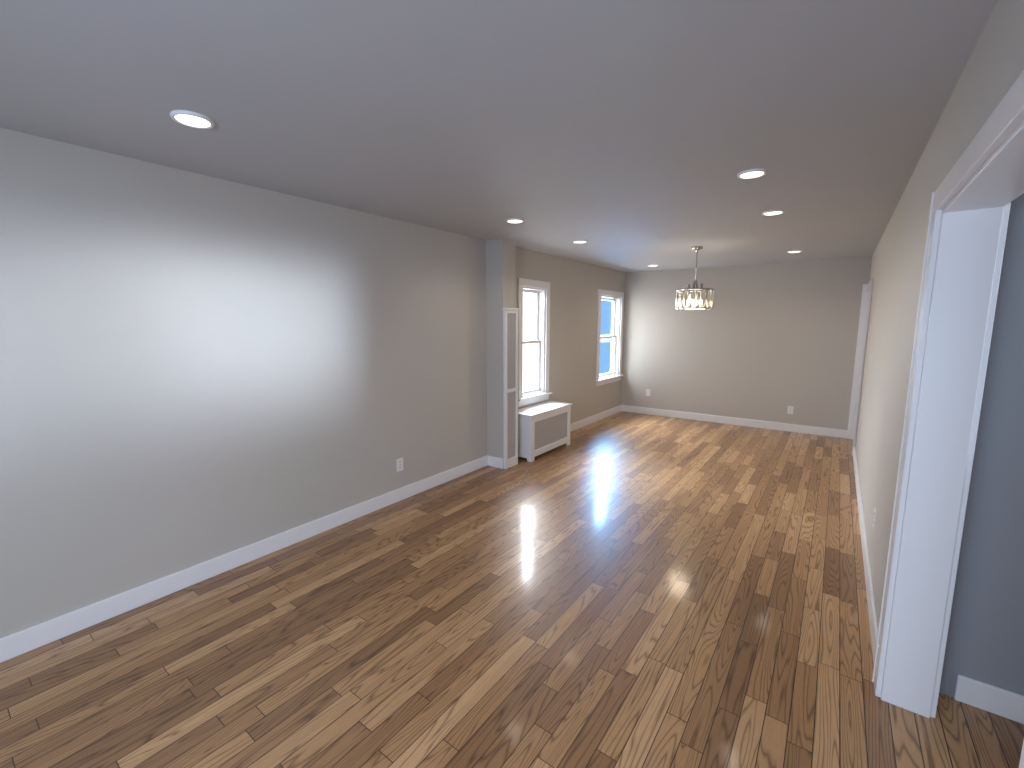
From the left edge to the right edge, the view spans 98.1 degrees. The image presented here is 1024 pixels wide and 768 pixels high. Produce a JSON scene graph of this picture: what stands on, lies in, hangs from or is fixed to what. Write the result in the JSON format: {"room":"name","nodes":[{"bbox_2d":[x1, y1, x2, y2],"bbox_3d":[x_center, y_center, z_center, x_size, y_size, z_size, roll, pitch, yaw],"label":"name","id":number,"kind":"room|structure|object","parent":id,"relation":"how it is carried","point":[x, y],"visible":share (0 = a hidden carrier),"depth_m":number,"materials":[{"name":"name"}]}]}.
{"room":"empty living room","nodes":[
{"label":"empty living room","id":0,"kind":"room"},
{"bbox_2d":[0,128,625,637],"bbox_3d":[-0.813,-0.215,4.227,0.150,2.440,9.550,6,10,36],"label":"wall","id":1,"kind":"structure","parent":0,"point":[196,368],"depth_m":2.69,"materials":[{"name":"paint"}]},
{"bbox_2d":[0,455,491,662],"bbox_3d":[-1.871,1.154,2.808,0.019,0.115,5.430,6,10,36],"label":"baseboard","id":2,"kind":"structure","parent":1,"relation":"attached to","point":[13,645],"depth_m":2.72,"materials":[{"name":"white wood"}]},
{"bbox_2d":[396,457,402,471],"bbox_3d":[-0.999,0.720,3.962,0.008,0.115,0.070,6,10,36],"label":"electrical outlet","id":3,"kind":"object","parent":1,"relation":"attached to","point":[399,462],"visible":1,"depth_m":3.96,"materials":[{"name":"white plastic"}]},
{"bbox_2d":[518,278,551,406],"bbox_3d":[0.233,-0.520,5.582,0.205,1.527,0.750,6,10,36],"label":"window","id":4,"kind":"structure","parent":1,"relation":"in","point":[540,391],"depth_m":5.71,"materials":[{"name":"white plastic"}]},
{"bbox_2d":[496,405,623,460],"bbox_3d":[0.923,0.631,6.596,0.019,0.115,3.600,6,10,36],"label":"baseboard","id":5,"kind":"structure","parent":1,"relation":"attached to","point":[576,425],"depth_m":7.12,"materials":[{"name":"white wood"}]},
{"bbox_2d":[595,289,623,386],"bbox_3d":[1.590,-0.774,7.422,0.205,1.527,1.040,6,10,36],"label":"window","id":6,"kind":"structure","parent":1,"relation":"in","point":[616,298],"depth_m":7.65,"materials":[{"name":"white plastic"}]},
{"bbox_2d":[0,0,996,272],"bbox_3d":[1.545,-1.228,2.348,5.990,0.080,9.550,6,10,36],"label":"ceiling","id":7,"kind":"structure","parent":0,"point":[626,136],"depth_m":1.77,"materials":[{"name":"paint"}]},
{"bbox_2d":[170,110,214,128],"bbox_3d":[-1.350,-1.119,1.879,0.156,0.020,0.156,6,10,36],"label":"recessed light","id":8,"kind":"object","parent":7,"relation":"in","point":[192,119],"visible":0.94,"depth_m":1.87,"materials":[{"name":"white plastic"}]},
{"bbox_2d":[506,218,523,223],"bbox_3d":[0.025,-1.376,3.743,0.156,0.020,0.156,6,10,36],"label":"recessed light","id":9,"kind":"object","parent":7,"relation":"in","point":[514,220],"visible":0.94,"depth_m":3.71,"materials":[{"name":"white plastic"}]},
{"bbox_2d":[573,240,586,243],"bbox_3d":[0.718,-1.508,4.700,0.156,0.020,0.156,6,10,36],"label":"recessed light","id":10,"kind":"object","parent":7,"relation":"in","point":[579,241],"visible":0.94,"depth_m":4.67,"materials":[{"name":"white plastic"}]},
{"bbox_2d":[676,246,713,309],"bbox_3d":[2.114,-1.214,5.112,0.410,0.703,0.406,6,10,36],"label":"chandelier","id":11,"kind":"object","parent":7,"relation":"hanging from","point":[708,302],"visible":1,"depth_m":5.05,"materials":[{"name":"clear glass"}]},
{"bbox_2d":[737,168,766,178],"bbox_3d":[1.383,-1.213,2.563,0.156,0.020,0.156,6,10,36],"label":"recessed light","id":12,"kind":"object","parent":7,"relation":"in","point":[752,173],"visible":0.96,"depth_m":2.54,"materials":[{"name":"white plastic"}]},
{"bbox_2d":[762,209,784,215],"bbox_3d":[2.036,-1.338,3.464,0.156,0.020,0.156,6,10,36],"label":"recessed light","id":13,"kind":"object","parent":7,"relation":"in","point":[772,212],"visible":0.98,"depth_m":3.44,"materials":[{"name":"white plastic"}]},
{"bbox_2d":[787,250,801,252],"bbox_3d":[3.406,-1.599,5.356,0.156,0.020,0.156,6,10,36],"label":"recessed light","id":14,"kind":"object","parent":7,"relation":"in","point":[794,251],"visible":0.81,"depth_m":5.33,"materials":[{"name":"white plastic"}]},
{"bbox_2d":[486,238,514,468],"bbox_3d":[-0.121,-0.301,4.849,0.225,2.440,0.220,6,10,36],"label":"wall","id":15,"kind":"structure","parent":0,"point":[500,274],"depth_m":4.72,"materials":[{"name":"paint"}]},
{"bbox_2d":[503,308,518,468],"bbox_3d":[-0.008,0.056,4.824,0.044,1.738,0.244,6,10,36],"label":"radiator cover","id":16,"kind":"object","parent":15,"relation":"in","point":[510,371],"visible":1,"depth_m":4.81,"materials":[{"name":"white wood"}]},
{"bbox_2d":[0,411,1023,767],"bbox_3d":[1.545,1.268,2.692,5.990,0.080,9.550,6,10,36],"label":"floor","id":17,"kind":"structure","parent":0,"point":[622,589],"depth_m":2.22,"materials":[{"name":"brown wood"}]},
{"bbox_2d":[518,401,571,461],"bbox_3d":[0.365,0.561,5.509,0.342,0.550,0.944,6,10,36],"label":"radiator cover","id":18,"kind":"object","parent":17,"relation":"on","point":[543,427],"visible":0.85,"depth_m":5.29,"materials":[{"name":"white wood"}]},
{"bbox_2d":[621,256,871,429],"bbox_3d":[4.378,-0.493,6.236,5.840,2.440,0.150,6,10,36],"label":"wall","id":19,"kind":"structure","parent":0,"point":[770,342],"depth_m":6.70,"materials":[{"name":"paint"}]},
{"bbox_2d":[624,405,846,438],"bbox_3d":[3.306,0.566,7.070,3.245,0.115,0.015,6,10,36],"label":"baseboard","id":20,"kind":"structure","parent":19,"relation":"attached to","point":[821,431],"depth_m":6.87,"materials":[{"name":"white wood"}]},
{"bbox_2d":[787,406,793,413],"bbox_3d":[4.065,0.381,6.488,0.070,0.115,0.008,6,10,36],"label":"electrical outlet","id":21,"kind":"object","parent":19,"relation":"attached to","point":[790,410],"visible":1,"depth_m":6.49,"materials":[{"name":"white plastic"}]},
{"bbox_2d":[855,0,1023,637],"bbox_3d":[2.005,0.066,2.187,0.150,2.440,9.250,6,10,36],"label":"wall","id":22,"kind":"structure","parent":0,"point":[992,71],"depth_m":2.28,"materials":[{"name":"paint"}]},
{"bbox_2d":[847,279,872,454],"bbox_3d":[4.428,-0.219,5.548,0.217,2.085,0.950,6,10,36],"label":"door frame","id":23,"kind":"structure","parent":22,"relation":"attached to","point":[859,358],"depth_m":5.89,"materials":[{"name":"white wood"}]},
{"bbox_2d":[853,446,878,669],"bbox_3d":[2.865,1.038,3.650,0.015,0.115,4.210,6,10,36],"label":"baseboard","id":24,"kind":"structure","parent":22,"relation":"attached to","point":[873,623],"depth_m":2.73,"materials":[{"name":"white wood"}]},
{"bbox_2d":[873,507,875,528],"bbox_3d":[2.216,0.821,2.718,0.008,0.115,0.070,6,10,36],"label":"electrical outlet","id":25,"kind":"object","parent":22,"relation":"attached to","point":[874,517],"visible":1,"depth_m":2.70,"materials":[{"name":"white plastic"}]},
{"bbox_2d":[872,70,1023,767],"bbox_3d":[1.209,0.394,1.132,0.202,2.079,1.632,6,10,36],"label":"door frame","id":26,"kind":"structure","parent":22,"relation":"in","point":[979,190],"depth_m":1.67,"materials":[{"name":"white wood"}]},
{"bbox_2d":[939,193,1023,697],"bbox_3d":[2.736,0.202,1.204,2.200,2.440,0.150,6,10,36],"label":"wall","id":27,"kind":"structure","parent":0,"point":[985,641],"depth_m":1.76,"materials":[{"name":"paint"}]},
{"bbox_2d":[954,674,1023,723],"bbox_3d":[2.719,1.366,1.273,2.080,0.115,0.019,6,10,36],"label":"baseboard","id":28,"kind":"structure","parent":27,"relation":"attached to","point":[990,697],"depth_m":1.82,"materials":[{"name":"white wood"}]},
{"label":"outside","id":29,"kind":"structure","parent":0,"visible":0},
{"bbox_2d":[523,293,611,390],"bbox_3d":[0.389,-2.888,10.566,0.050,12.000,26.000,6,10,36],"label":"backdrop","id":30,"kind":"structure","parent":29,"point":[530,352],"depth_m":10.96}
]}

